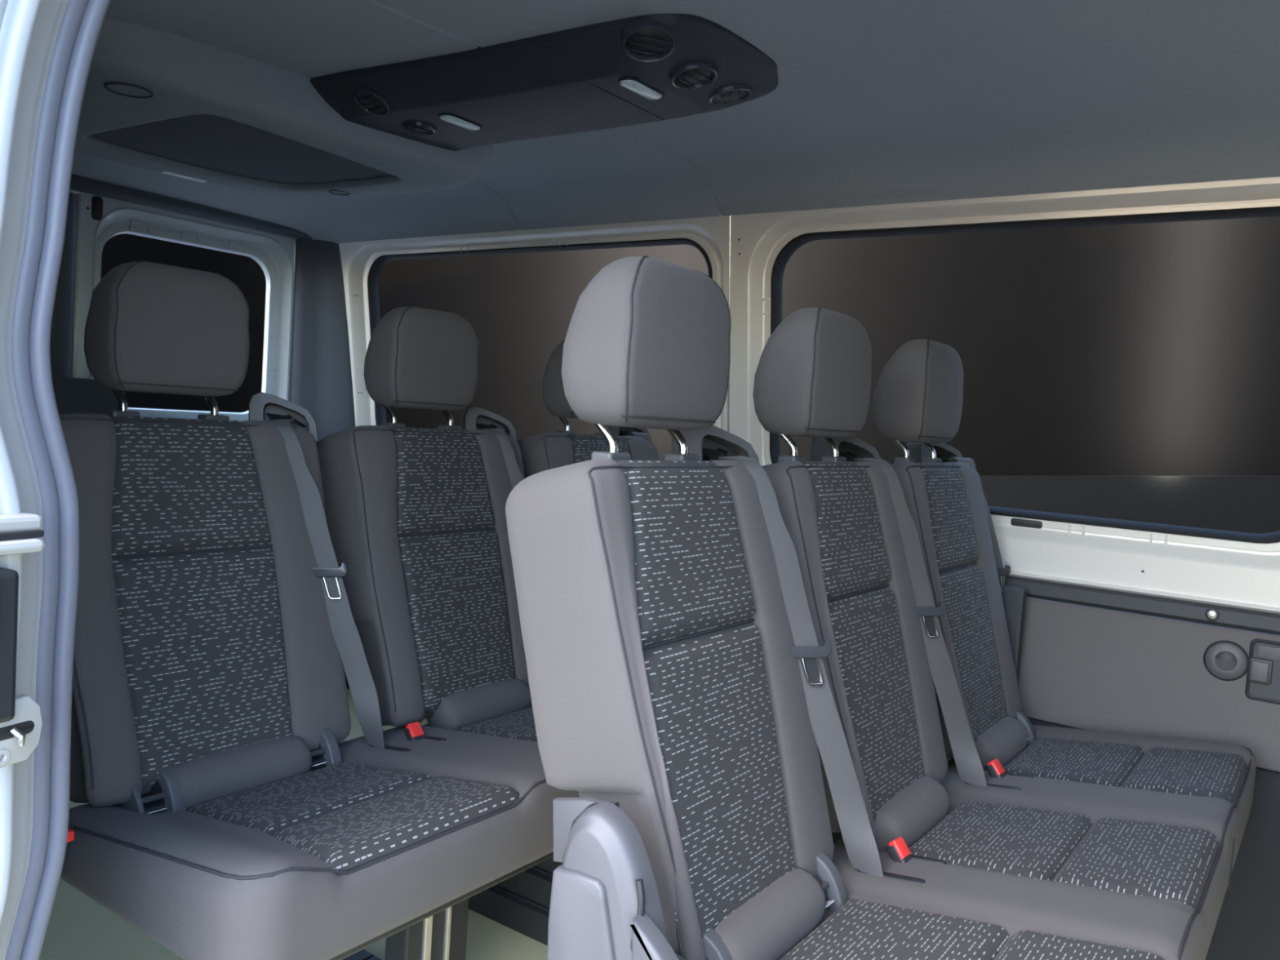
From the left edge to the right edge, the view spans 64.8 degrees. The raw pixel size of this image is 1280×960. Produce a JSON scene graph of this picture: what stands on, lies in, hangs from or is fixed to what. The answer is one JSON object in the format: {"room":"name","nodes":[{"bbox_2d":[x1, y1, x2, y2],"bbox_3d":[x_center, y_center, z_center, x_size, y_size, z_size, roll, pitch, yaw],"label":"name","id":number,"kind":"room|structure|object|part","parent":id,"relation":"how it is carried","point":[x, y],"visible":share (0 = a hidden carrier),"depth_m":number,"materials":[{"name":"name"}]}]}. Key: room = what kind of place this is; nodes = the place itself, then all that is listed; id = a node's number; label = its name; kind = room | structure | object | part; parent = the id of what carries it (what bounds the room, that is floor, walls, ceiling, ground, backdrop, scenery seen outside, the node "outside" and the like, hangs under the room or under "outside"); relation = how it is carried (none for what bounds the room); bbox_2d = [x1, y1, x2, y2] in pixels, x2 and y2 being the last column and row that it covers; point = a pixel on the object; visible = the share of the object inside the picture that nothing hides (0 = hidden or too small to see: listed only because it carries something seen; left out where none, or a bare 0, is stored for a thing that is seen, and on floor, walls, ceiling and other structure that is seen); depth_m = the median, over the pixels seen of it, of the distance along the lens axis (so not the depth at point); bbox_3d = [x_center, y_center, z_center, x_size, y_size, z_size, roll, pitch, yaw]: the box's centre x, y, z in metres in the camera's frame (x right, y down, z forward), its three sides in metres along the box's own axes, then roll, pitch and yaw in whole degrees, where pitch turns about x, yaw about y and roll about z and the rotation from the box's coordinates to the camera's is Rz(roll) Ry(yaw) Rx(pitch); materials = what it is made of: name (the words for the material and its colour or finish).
{"room":"vehicle interior","nodes":[
{"label":"vehicle interior","id":0,"kind":"room"},
{"bbox_2d":[50,192,77,377],"bbox_3d":[-1.649,-0.067,2.874,0.001,1.560,1.880,6,4,35],"label":"wall","id":1,"kind":"structure","parent":0,"point":[61,331],"depth_m":2.84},
{"bbox_2d":[52,191,294,421],"bbox_3d":[-1.511,-0.328,3.014,0.075,0.980,1.065,6,4,35],"label":"door","id":2,"kind":"structure","parent":1,"relation":"in","point":[99,219],"depth_m":3.07,"materials":[{"name":"grey paint"}]},
{"bbox_3d":[-1.675,-0.083,2.782,0.030,0.410,0.490,6,4,35],"label":"trim","id":3,"kind":"part","parent":2,"relation":"part of","materials":[{"name":"black plastic"}]},
{"bbox_2d":[69,173,312,239],"bbox_3d":[-1.505,-0.839,2.895,0.070,0.060,1.500,6,4,35],"label":"trim","id":4,"kind":"structure","parent":1,"relation":"attached to","point":[77,183],"depth_m":3.01,"materials":[{"name":"grey plastic"}]},
{"bbox_2d":[288,238,355,440],"bbox_3d":[-1.037,-0.066,3.510,0.372,1.560,0.110,2,4,-27],"label":"trim","id":5,"kind":"structure","parent":1,"relation":"attached to","point":[320,374],"depth_m":3.45,"materials":[{"name":"grey plastic"}]},
{"bbox_2d":[39,688,547,959],"bbox_3d":[0.403,0.964,1.414,5.200,0.040,1.860,6,4,35],"label":"floor","id":6,"kind":"structure","parent":0,"point":[79,927],"depth_m":1.86,"materials":[{"name":"plastic"}]},
{"bbox_2d":[58,261,658,959],"bbox_3d":[-0.121,0.287,1.838,1.021,1.187,1.619,6,4,35],"label":"bench","id":7,"kind":"object","parent":6,"relation":"on","point":[233,574],"visible":0.6,"depth_m":1.55,"materials":[{"name":"grey fabric"}]},
{"bbox_3d":[-0.795,-0.142,1.537,0.045,0.092,0.012,6,4,35],"label":"post","id":8,"kind":"part","parent":7,"relation":"part of","materials":[{"name":"silver metal"}]},
{"bbox_2d":[104,409,139,417],"bbox_3d":[-0.786,-0.095,1.532,0.030,0.020,0.042,6,4,35],"label":"socket","id":9,"kind":"object","parent":7,"relation":"attached to","point":[111,413],"depth_m":1.52,"materials":[{"name":"grey plastic"}]},
{"bbox_3d":[-0.704,0.006,1.569,0.083,0.201,0.268,6,4,35],"label":"fabric panel","id":10,"kind":"part","parent":7,"relation":"part of","materials":[{"name":"fabric"}]},
{"bbox_3d":[-0.656,0.274,1.540,0.097,0.321,0.269,6,4,35],"label":"fabric panel","id":11,"kind":"part","parent":7,"relation":"part of","materials":[{"name":"fabric"}]},
{"bbox_3d":[-0.709,0.186,1.600,0.280,0.567,0.462,6,4,35],"label":"backrest","id":12,"kind":"part","parent":7,"relation":"part of","materials":[{"name":"grey fabric"}]},
{"bbox_3d":[-0.708,-0.144,1.660,0.045,0.092,0.012,6,4,35],"label":"post","id":13,"kind":"part","parent":7,"relation":"part of","materials":[{"name":"silver metal"}]},
{"bbox_2d":[197,413,229,420],"bbox_3d":[-0.699,-0.097,1.655,0.030,0.020,0.042,6,4,35],"label":"socket","id":14,"kind":"object","parent":7,"relation":"attached to","point":[204,416],"depth_m":1.64,"materials":[{"name":"grey plastic"}]},
{"bbox_3d":[-0.483,0.464,1.494,0.204,0.038,0.299,6,4,35],"label":"fabric panel","id":15,"kind":"part","parent":7,"relation":"part of","materials":[{"name":"fabric"}]},
{"bbox_2d":[60,703,579,959],"bbox_3d":[-0.170,0.472,1.880,0.500,0.138,1.585,6,4,35],"label":"seat cushion","id":16,"kind":"object","parent":7,"relation":"on","point":[281,838],"depth_m":1.37,"materials":[{"name":"grey fabric"}]},
{"bbox_3d":[-0.523,0.183,1.712,0.036,0.043,0.008,3,4,-12],"label":"tongue plate","id":17,"kind":"part","parent":7,"relation":"part of","materials":[{"name":"silver metal"}]},
{"bbox_3d":[-0.543,0.846,1.776,0.120,0.022,0.100,6,4,35],"label":"foot rail","id":18,"kind":"part","parent":7,"relation":"part of","materials":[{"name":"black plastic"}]},
{"bbox_3d":[-0.454,0.856,1.712,0.120,0.022,0.100,6,4,35],"label":"foot rail","id":19,"kind":"part","parent":7,"relation":"part of","materials":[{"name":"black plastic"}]},
{"bbox_3d":[-0.489,-0.148,1.968,0.045,0.092,0.012,6,4,35],"label":"post","id":20,"kind":"part","parent":7,"relation":"part of","materials":[{"name":"silver metal"}]},
{"bbox_2d":[380,422,405,427],"bbox_3d":[-0.481,-0.101,1.963,0.030,0.020,0.042,6,4,35],"label":"socket","id":21,"kind":"object","parent":7,"relation":"attached to","point":[393,424],"depth_m":1.95,"materials":[{"name":"grey plastic"}]},
{"bbox_3d":[-0.334,0.456,1.377,0.166,0.032,0.340,6,4,35],"label":"fabric panel","id":22,"kind":"part","parent":7,"relation":"part of","materials":[{"name":"fabric"}]},
{"bbox_3d":[-0.403,0.180,2.030,0.280,0.567,0.462,6,4,35],"label":"backrest","id":23,"kind":"part","parent":7,"relation":"part of","materials":[{"name":"grey fabric"}]},
{"bbox_3d":[-0.343,0.725,1.631,0.050,0.312,0.135,6,4,35],"label":"leg","id":24,"kind":"part","parent":7,"relation":"part of","materials":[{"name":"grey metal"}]},
{"bbox_3d":[-0.336,0.728,1.593,0.008,0.308,0.015,6,4,35],"label":"leg rail","id":25,"kind":"part","parent":7,"relation":"part of","materials":[{"name":"silver metal"}]},
{"bbox_3d":[-0.167,0.557,1.879,0.400,0.030,1.445,6,4,35],"label":"seat frame","id":26,"kind":"part","parent":7,"relation":"part of","materials":[{"name":"black metal"}]},
{"bbox_3d":[-0.398,0.000,2.000,0.083,0.201,0.268,6,4,35],"label":"fabric panel","id":27,"kind":"part","parent":7,"relation":"part of","materials":[{"name":"fabric"}]},
{"bbox_3d":[-0.311,0.727,1.628,0.008,0.308,0.009,6,4,35],"label":"leg rail","id":28,"kind":"part","parent":7,"relation":"part of","materials":[{"name":"silver metal"}]},
{"bbox_3d":[-0.402,-0.150,2.090,0.045,0.092,0.012,6,4,35],"label":"post","id":29,"kind":"part","parent":7,"relation":"part of","materials":[{"name":"silver metal"}]},
{"bbox_2d":[437,424,461,429],"bbox_3d":[-0.394,-0.103,2.085,0.030,0.020,0.042,6,4,35],"label":"socket","id":30,"kind":"object","parent":7,"relation":"attached to","point":[441,426],"depth_m":2.07,"materials":[{"name":"grey plastic"}]},
{"bbox_3d":[-0.351,0.268,1.970,0.097,0.321,0.269,6,4,35],"label":"fabric panel","id":31,"kind":"part","parent":7,"relation":"part of","materials":[{"name":"fabric"}]},
{"bbox_3d":[-0.177,0.458,1.925,0.204,0.038,0.299,6,4,35],"label":"fabric panel","id":32,"kind":"part","parent":7,"relation":"part of","materials":[{"name":"fabric"}]},
{"bbox_3d":[-0.183,-0.155,2.398,0.045,0.092,0.012,6,4,35],"label":"post","id":33,"kind":"part","parent":7,"relation":"part of","materials":[{"name":"silver metal"}]},
{"bbox_2d":[556,430,576,434],"bbox_3d":[-0.175,-0.107,2.393,0.030,0.020,0.042,6,4,35],"label":"socket","id":34,"kind":"object","parent":7,"relation":"attached to","point":[567,432],"depth_m":2.38,"materials":[{"name":"grey plastic"}]},
{"bbox_3d":[-0.097,0.174,2.461,0.280,0.567,0.462,6,4,35],"label":"backrest","id":35,"kind":"part","parent":7,"relation":"part of","materials":[{"name":"grey fabric"}]},
{"bbox_3d":[-0.093,-0.006,2.430,0.083,0.201,0.268,6,4,35],"label":"fabric panel","id":36,"kind":"part","parent":7,"relation":"part of","materials":[{"name":"fabric"}]},
{"bbox_2d":[505,255,1256,959],"bbox_3d":[0.469,0.347,1.509,0.716,1.187,1.507,6,4,35],"label":"bench","id":37,"kind":"object","parent":6,"relation":"on","point":[735,664],"visible":1,"depth_m":1.28,"materials":[{"name":"grey fabric"}]},
{"bbox_3d":[-0.058,0.376,1.071,0.089,0.081,0.010,6,4,35],"label":"hinge plate","id":38,"kind":"part","parent":37,"relation":"part of","materials":[{"name":"grey plastic"}]},
{"bbox_3d":[-0.050,0.559,0.968,0.114,0.361,0.012,6,4,35],"label":"raised panel","id":39,"kind":"part","parent":37,"relation":"part of","materials":[{"name":"grey plastic"}]},
{"bbox_3d":[-0.042,-0.069,1.174,0.045,0.092,0.012,6,4,35],"label":"post","id":40,"kind":"part","parent":37,"relation":"part of","materials":[{"name":"silver metal"}]},
{"bbox_2d":[591,451,631,461],"bbox_3d":[-0.034,-0.022,1.169,0.030,0.020,0.042,6,4,35],"label":"socket","id":41,"kind":"object","parent":37,"relation":"attached to","point":[615,455],"depth_m":1.15,"materials":[{"name":"grey plastic"}]},
{"bbox_3d":[0.025,0.461,0.914,0.078,0.112,0.022,6,4,35],"label":"recline lever","id":42,"kind":"part","parent":37,"relation":"part of","materials":[{"name":"grey plastic"}]},
{"bbox_3d":[0.055,0.259,1.251,0.280,0.567,0.426,6,4,35],"label":"backrest","id":43,"kind":"part","parent":37,"relation":"part of","materials":[{"name":"grey fabric"}]},
{"bbox_3d":[0.045,-0.071,1.296,0.045,0.092,0.012,6,4,35],"label":"post","id":44,"kind":"part","parent":37,"relation":"part of","materials":[{"name":"silver metal"}]},
{"bbox_2d":[664,452,699,460],"bbox_3d":[0.053,-0.024,1.291,0.030,0.020,0.042,6,4,35],"label":"socket","id":45,"kind":"object","parent":37,"relation":"attached to","point":[681,455],"depth_m":1.28,"materials":[{"name":"grey plastic"}]},
{"bbox_3d":[0.049,0.079,1.206,0.083,0.201,0.268,6,4,35],"label":"fabric panel","id":46,"kind":"part","parent":37,"relation":"part of","materials":[{"name":"fabric"}]},
{"bbox_3d":[0.096,0.347,1.176,0.097,0.321,0.269,6,4,35],"label":"fabric panel","id":47,"kind":"part","parent":37,"relation":"part of","materials":[{"name":"fabric"}]},
{"bbox_3d":[0.224,-0.075,1.549,0.045,0.092,0.012,6,4,35],"label":"post","id":48,"kind":"part","parent":37,"relation":"part of","materials":[{"name":"silver metal"}]},
{"bbox_2d":[777,454,806,462],"bbox_3d":[0.233,-0.028,1.544,0.030,0.020,0.042,6,4,35],"label":"socket","id":49,"kind":"object","parent":37,"relation":"attached to","point":[782,458],"depth_m":1.53,"materials":[{"name":"grey plastic"}]},
{"bbox_3d":[0.229,0.256,1.349,0.036,0.043,0.008,3,4,-12],"label":"tongue plate","id":50,"kind":"part","parent":37,"relation":"part of","materials":[{"name":"silver metal"}]},
{"bbox_3d":[0.311,-0.077,1.672,0.045,0.092,0.012,6,4,35],"label":"post","id":51,"kind":"part","parent":37,"relation":"part of","materials":[{"name":"silver metal"}]},
{"bbox_2d":[820,455,846,462],"bbox_3d":[0.320,-0.029,1.666,0.030,0.020,0.042,6,4,35],"label":"socket","id":52,"kind":"object","parent":37,"relation":"attached to","point":[824,458],"depth_m":1.65,"materials":[{"name":"grey plastic"}]},
{"bbox_3d":[0.315,0.074,1.581,0.083,0.201,0.268,6,4,35],"label":"fabric panel","id":53,"kind":"part","parent":37,"relation":"part of","materials":[{"name":"fabric"}]},
{"bbox_3d":[0.321,0.253,1.626,0.280,0.567,0.426,6,4,35],"label":"backrest","id":54,"kind":"part","parent":37,"relation":"part of","materials":[{"name":"grey fabric"}]},
{"bbox_3d":[0.363,0.342,1.552,0.097,0.321,0.269,6,4,35],"label":"fabric panel","id":55,"kind":"part","parent":37,"relation":"part of","materials":[{"name":"fabric"}]},
{"bbox_3d":[0.271,0.537,1.133,0.204,0.038,0.296,6,4,35],"label":"fabric panel","id":56,"kind":"part","parent":37,"relation":"part of","materials":[{"name":"fabric"}]},
{"bbox_3d":[0.498,-0.080,1.935,0.045,0.092,0.012,6,4,35],"label":"post","id":57,"kind":"part","parent":37,"relation":"part of","materials":[{"name":"silver metal"}]},
{"bbox_2d":[893,457,915,463],"bbox_3d":[0.506,-0.033,1.930,0.030,0.020,0.042,6,4,35],"label":"socket","id":58,"kind":"object","parent":37,"relation":"attached to","point":[897,460],"depth_m":1.92,"materials":[{"name":"grey plastic"}]},
{"bbox_3d":[0.585,-0.082,2.057,0.045,0.092,0.012,6,4,35],"label":"post","id":59,"kind":"part","parent":37,"relation":"part of","materials":[{"name":"silver metal"}]},
{"bbox_3d":[0.495,0.250,1.724,0.036,0.043,0.008,3,4,-12],"label":"tongue plate","id":60,"kind":"part","parent":37,"relation":"part of","materials":[{"name":"silver metal"}]},
{"bbox_2d":[921,457,942,462],"bbox_3d":[0.593,-0.035,2.052,0.030,0.020,0.042,6,4,35],"label":"socket","id":61,"kind":"object","parent":37,"relation":"attached to","point":[925,459],"depth_m":2.04,"materials":[{"name":"grey plastic"}]},
{"bbox_3d":[0.589,0.068,1.966,0.083,0.201,0.268,6,4,35],"label":"fabric panel","id":62,"kind":"part","parent":37,"relation":"part of","materials":[{"name":"fabric"}]},
{"bbox_3d":[0.595,0.248,2.012,0.280,0.567,0.426,6,4,35],"label":"backrest","id":63,"kind":"part","parent":37,"relation":"part of","materials":[{"name":"grey fabric"}]},
{"bbox_3d":[0.636,0.336,1.937,0.097,0.321,0.269,6,4,35],"label":"fabric panel","id":64,"kind":"part","parent":37,"relation":"part of","materials":[{"name":"fabric"}]},
{"bbox_3d":[0.537,0.531,1.508,0.204,0.038,0.296,6,4,35],"label":"fabric panel","id":65,"kind":"part","parent":37,"relation":"part of","materials":[{"name":"fabric"}]},
{"bbox_3d":[0.766,0.222,2.168,0.032,0.044,0.006,3,4,-13],"label":"tongue plate","id":66,"kind":"part","parent":37,"relation":"part of","materials":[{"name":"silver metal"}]},
{"bbox_2d":[812,724,1256,959],"bbox_3d":[0.551,0.545,1.472,0.500,0.138,1.445,6,4,35],"label":"seat cushion","id":67,"kind":"object","parent":37,"relation":"on","point":[1031,842],"depth_m":1.40,"materials":[{"name":"grey fabric"}]},
{"bbox_3d":[0.811,0.526,1.893,0.204,0.038,0.296,6,4,35],"label":"fabric panel","id":68,"kind":"part","parent":37,"relation":"part of","materials":[{"name":"fabric"}]},
{"bbox_3d":[0.429,0.529,1.028,0.166,0.032,0.305,6,4,35],"label":"fabric panel","id":69,"kind":"part","parent":37,"relation":"part of","materials":[{"name":"fabric"}]},
{"bbox_3d":[0.695,0.523,1.403,0.166,0.032,0.305,6,4,35],"label":"fabric panel","id":70,"kind":"part","parent":37,"relation":"part of","materials":[{"name":"fabric"}]},
{"bbox_3d":[0.969,0.518,1.788,0.166,0.032,0.305,6,4,35],"label":"fabric panel","id":71,"kind":"part","parent":37,"relation":"part of","materials":[{"name":"fabric"}]},
{"bbox_2d":[69,0,1279,243],"bbox_3d":[0.510,-0.633,1.315,5.200,0.136,1.644,6,4,35],"label":"ceiling","id":72,"kind":"structure","parent":0,"point":[873,102],"depth_m":1.88,"materials":[{"name":"fabric"}]},
{"bbox_2d":[74,18,493,196],"bbox_3d":[-0.960,-0.815,2.336,0.908,0.113,1.059,6,4,35],"label":"ceiling panel","id":73,"kind":"object","parent":72,"relation":"attached to","point":[154,100],"visible":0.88,"depth_m":2.19,"materials":[{"name":"plastic"}]},
{"bbox_3d":[-0.928,-0.779,2.412,0.555,0.001,0.582,6,4,35],"label":"recessed panel","id":74,"kind":"part","parent":73,"relation":"part of","materials":[{"name":"grey plastic"}]},
{"bbox_2d":[310,13,777,151],"bbox_3d":[-0.252,-0.764,2.047,1.108,0.074,0.462,6,4,35],"label":"console","id":75,"kind":"object","parent":72,"relation":"attached to","point":[645,68],"visible":0.97,"depth_m":1.88,"materials":[{"name":"plastic"}]},
{"bbox_2d":[353,88,390,115],"bbox_3d":[-0.546,-0.776,2.062,0.079,0.047,0.077,6,4,35],"label":"round vent","id":76,"kind":"object","parent":75,"relation":"attached to","point":[370,102],"depth_m":2.05,"materials":[{"name":"plastic"}]},
{"bbox_2d":[401,121,436,134],"bbox_3d":[-0.474,-0.758,2.165,0.074,0.019,0.074,6,4,35],"label":"round vent","id":77,"kind":"object","parent":75,"relation":"attached to","point":[415,127],"depth_m":2.15,"materials":[{"name":"plastic"}]},
{"bbox_2d":[437,113,482,130],"bbox_3d":[-0.374,-0.744,2.100,0.041,0.007,0.108,6,4,35],"label":"lamp","id":78,"kind":"object","parent":75,"relation":"attached to","point":[459,120],"depth_m":2.09,"materials":[{"name":"white plastic"}]},
{"bbox_2d":[617,77,664,99],"bbox_3d":[0.002,-0.702,1.813,0.041,0.007,0.112,6,4,35],"label":"lamp","id":79,"kind":"object","parent":75,"relation":"attached to","point":[643,88],"depth_m":1.80,"materials":[{"name":"white plastic"}]},
{"bbox_2d":[621,17,676,62],"bbox_3d":[0.015,-0.726,1.668,0.093,0.044,0.094,6,4,35],"label":"round vent","id":80,"kind":"object","parent":75,"relation":"attached to","point":[643,39],"depth_m":1.65,"materials":[{"name":"plastic"}]},
{"bbox_2d":[670,62,718,88],"bbox_3d":[0.095,-0.713,1.772,0.087,0.035,0.086,6,4,35],"label":"round vent","id":81,"kind":"object","parent":75,"relation":"attached to","point":[683,75],"depth_m":1.76,"materials":[{"name":"plastic"}]},
{"bbox_2d":[708,84,752,104],"bbox_3d":[0.167,-0.720,1.872,0.084,0.035,0.084,6,4,35],"label":"round vent","id":82,"kind":"object","parent":75,"relation":"attached to","point":[721,94],"depth_m":1.86,"materials":[{"name":"plastic"}]},
{"bbox_2d":[338,176,1279,607],"bbox_3d":[0.989,-0.184,2.062,5.200,0.815,0.114,6,4,35],"label":"wall","id":83,"kind":"structure","parent":0,"point":[1254,586],"depth_m":2.21,"materials":[{"name":"silver metal"}]},
{"bbox_2d":[348,223,724,430],"bbox_3d":[-0.369,-0.360,3.050,1.475,0.723,0.152,6,4,35],"label":"window","id":84,"kind":"structure","parent":83,"relation":"in","point":[367,263],"depth_m":3.10,"materials":[{"name":"silver metal"}]},
{"bbox_2d":[727,215,731,432],"bbox_3d":[0.229,-0.305,2.592,0.006,0.720,0.106,6,4,32],"label":"trim","id":85,"kind":"structure","parent":83,"relation":"attached to","point":[730,216],"depth_m":2.56,"materials":[{"name":"silver metal"}]},
{"bbox_2d":[746,182,1279,571],"bbox_3d":[0.816,-0.229,2.211,1.300,0.723,0.152,6,4,35],"label":"window frame","id":86,"kind":"structure","parent":83,"relation":"in","point":[770,257],"depth_m":2.16,"materials":[{"name":"silver metal"}]},
{"bbox_2d":[1003,570,1279,635],"bbox_3d":[0.986,0.252,2.126,5.200,0.039,0.037,6,4,35],"label":"trim","id":87,"kind":"structure","parent":83,"relation":"attached to","point":[1192,611],"depth_m":2.07,"materials":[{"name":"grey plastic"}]},
{"bbox_2d":[1017,596,1279,772],"bbox_3d":[0.977,0.403,2.137,5.200,0.264,0.034,6,4,35],"label":"wall panel","id":88,"kind":"object","parent":83,"relation":"attached to","point":[1082,667],"visible":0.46,"depth_m":2.09,"materials":[{"name":"grey plastic"}]},
{"bbox_2d":[1203,640,1248,680],"bbox_3d":[1.158,0.357,1.994,0.080,0.080,0.012,6,4,35],"label":"round speaker","id":89,"kind":"object","parent":88,"relation":"attached to","point":[1224,660],"visible":1,"depth_m":1.99},
{"bbox_2d":[1214,651,1236,671],"bbox_3d":[1.155,0.357,1.990,0.038,0.038,0.002,6,4,35],"label":"grille","id":90,"kind":"object","parent":89,"relation":"attached to","point":[1224,660],"depth_m":1.99,"materials":[{"name":"grey plastic"}]},
{"bbox_2d":[1244,638,1279,704],"bbox_3d":[1.262,0.376,1.919,0.184,0.120,0.014,6,4,35],"label":"tray","id":91,"kind":"object","parent":88,"relation":"attached to","point":[1263,674],"visible":1,"depth_m":1.95,"materials":[{"name":"black plastic"}]},
{"bbox_2d":[1248,657,1272,684],"bbox_3d":[1.204,0.371,1.959,0.038,0.048,0.007,6,4,35],"label":"socket","id":92,"kind":"object","parent":91,"relation":"attached to","point":[1260,668],"depth_m":1.95,"materials":[{"name":"black plastic"}]},
{"bbox_2d":[1204,608,1219,621],"bbox_3d":[1.132,0.267,1.997,0.025,0.025,0.009,6,4,35],"label":"clip","id":93,"kind":"object","parent":83,"relation":"attached to","point":[1211,614],"visible":1,"depth_m":1.99,"materials":[{"name":"white metal"}]},
{"bbox_2d":[344,671,1279,959],"bbox_3d":[0.944,0.732,2.143,5.200,0.405,0.070,6,4,35],"label":"wall","id":94,"kind":"structure","parent":0,"point":[1247,927],"depth_m":1.94,"materials":[{"name":"black"}]},
{"label":"outside","id":95,"kind":"structure","parent":0,"visible":0},
{"bbox_2d":[71,197,266,413],"bbox_3d":[-5.489,-2.115,8.771,0.100,5.500,10.000,6,4,35],"label":"window","id":96,"kind":"structure","parent":95,"point":[245,272],"depth_m":10.27,"materials":[{"name":"black glass"}]},
{"bbox_2d":[378,216,1279,475],"bbox_3d":[2.708,-1.461,7.071,20.000,5.500,0.100,6,4,35],"label":"windows","id":97,"kind":"structure","parent":95,"point":[1145,348],"depth_m":6.98,"materials":[{"name":"black glass"}]},
{"bbox_2d":[979,475,1279,533],"bbox_3d":[3.401,0.532,6.362,6.700,1.710,0.300,6,4,35],"label":"window","id":98,"kind":"structure","parent":95,"point":[1240,504],"depth_m":6.30,"materials":[{"name":"black glass"}]},
{"bbox_3d":[-1.390,0.045,1.588,1.960,1.530,0.140,6,4,35],"label":"wall","id":99,"kind":"structure","parent":0,"visible":0},
{"bbox_2d":[0,0,68,959],"bbox_3d":[-0.598,0.153,0.932,0.062,1.500,0.275,6,4,35],"label":"door","id":100,"kind":"structure","parent":99,"relation":"in","point":[29,28],"depth_m":0.92,"materials":[{"name":"grey paint"}]},
{"bbox_2d":[0,567,18,723],"bbox_3d":[-0.577,0.144,0.861,0.055,0.135,0.068,5,4,23],"label":"buffer","id":101,"kind":"object","parent":100,"relation":"attached to","point":[9,578],"visible":1,"depth_m":0.87,"materials":[{"name":"black plastic"}]},
{"bbox_2d":[0,694,42,768],"bbox_3d":[-0.560,0.225,0.886,0.019,0.060,0.081,5,4,23],"label":"plate","id":102,"kind":"object","parent":100,"relation":"attached to","point":[20,736],"visible":1,"depth_m":0.90,"materials":[{"name":"grey metal"}]},
{"bbox_2d":[0,512,44,555],"bbox_3d":[-0.564,0.048,0.885,0.046,0.032,0.079,5,4,23],"label":"door track","id":103,"kind":"object","parent":100,"relation":"attached to","point":[18,531],"visible":1,"depth_m":0.89,"materials":[{"name":"grey metal"}]},
{"bbox_2d":[4,0,111,959],"bbox_3d":[-0.582,0.148,1.002,0.025,1.505,0.164,6,4,35],"label":"seal","id":104,"kind":"object","parent":100,"relation":"attached to","point":[81,25],"visible":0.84,"depth_m":0.97,"materials":[{"name":"grey rubber"}]}
]}

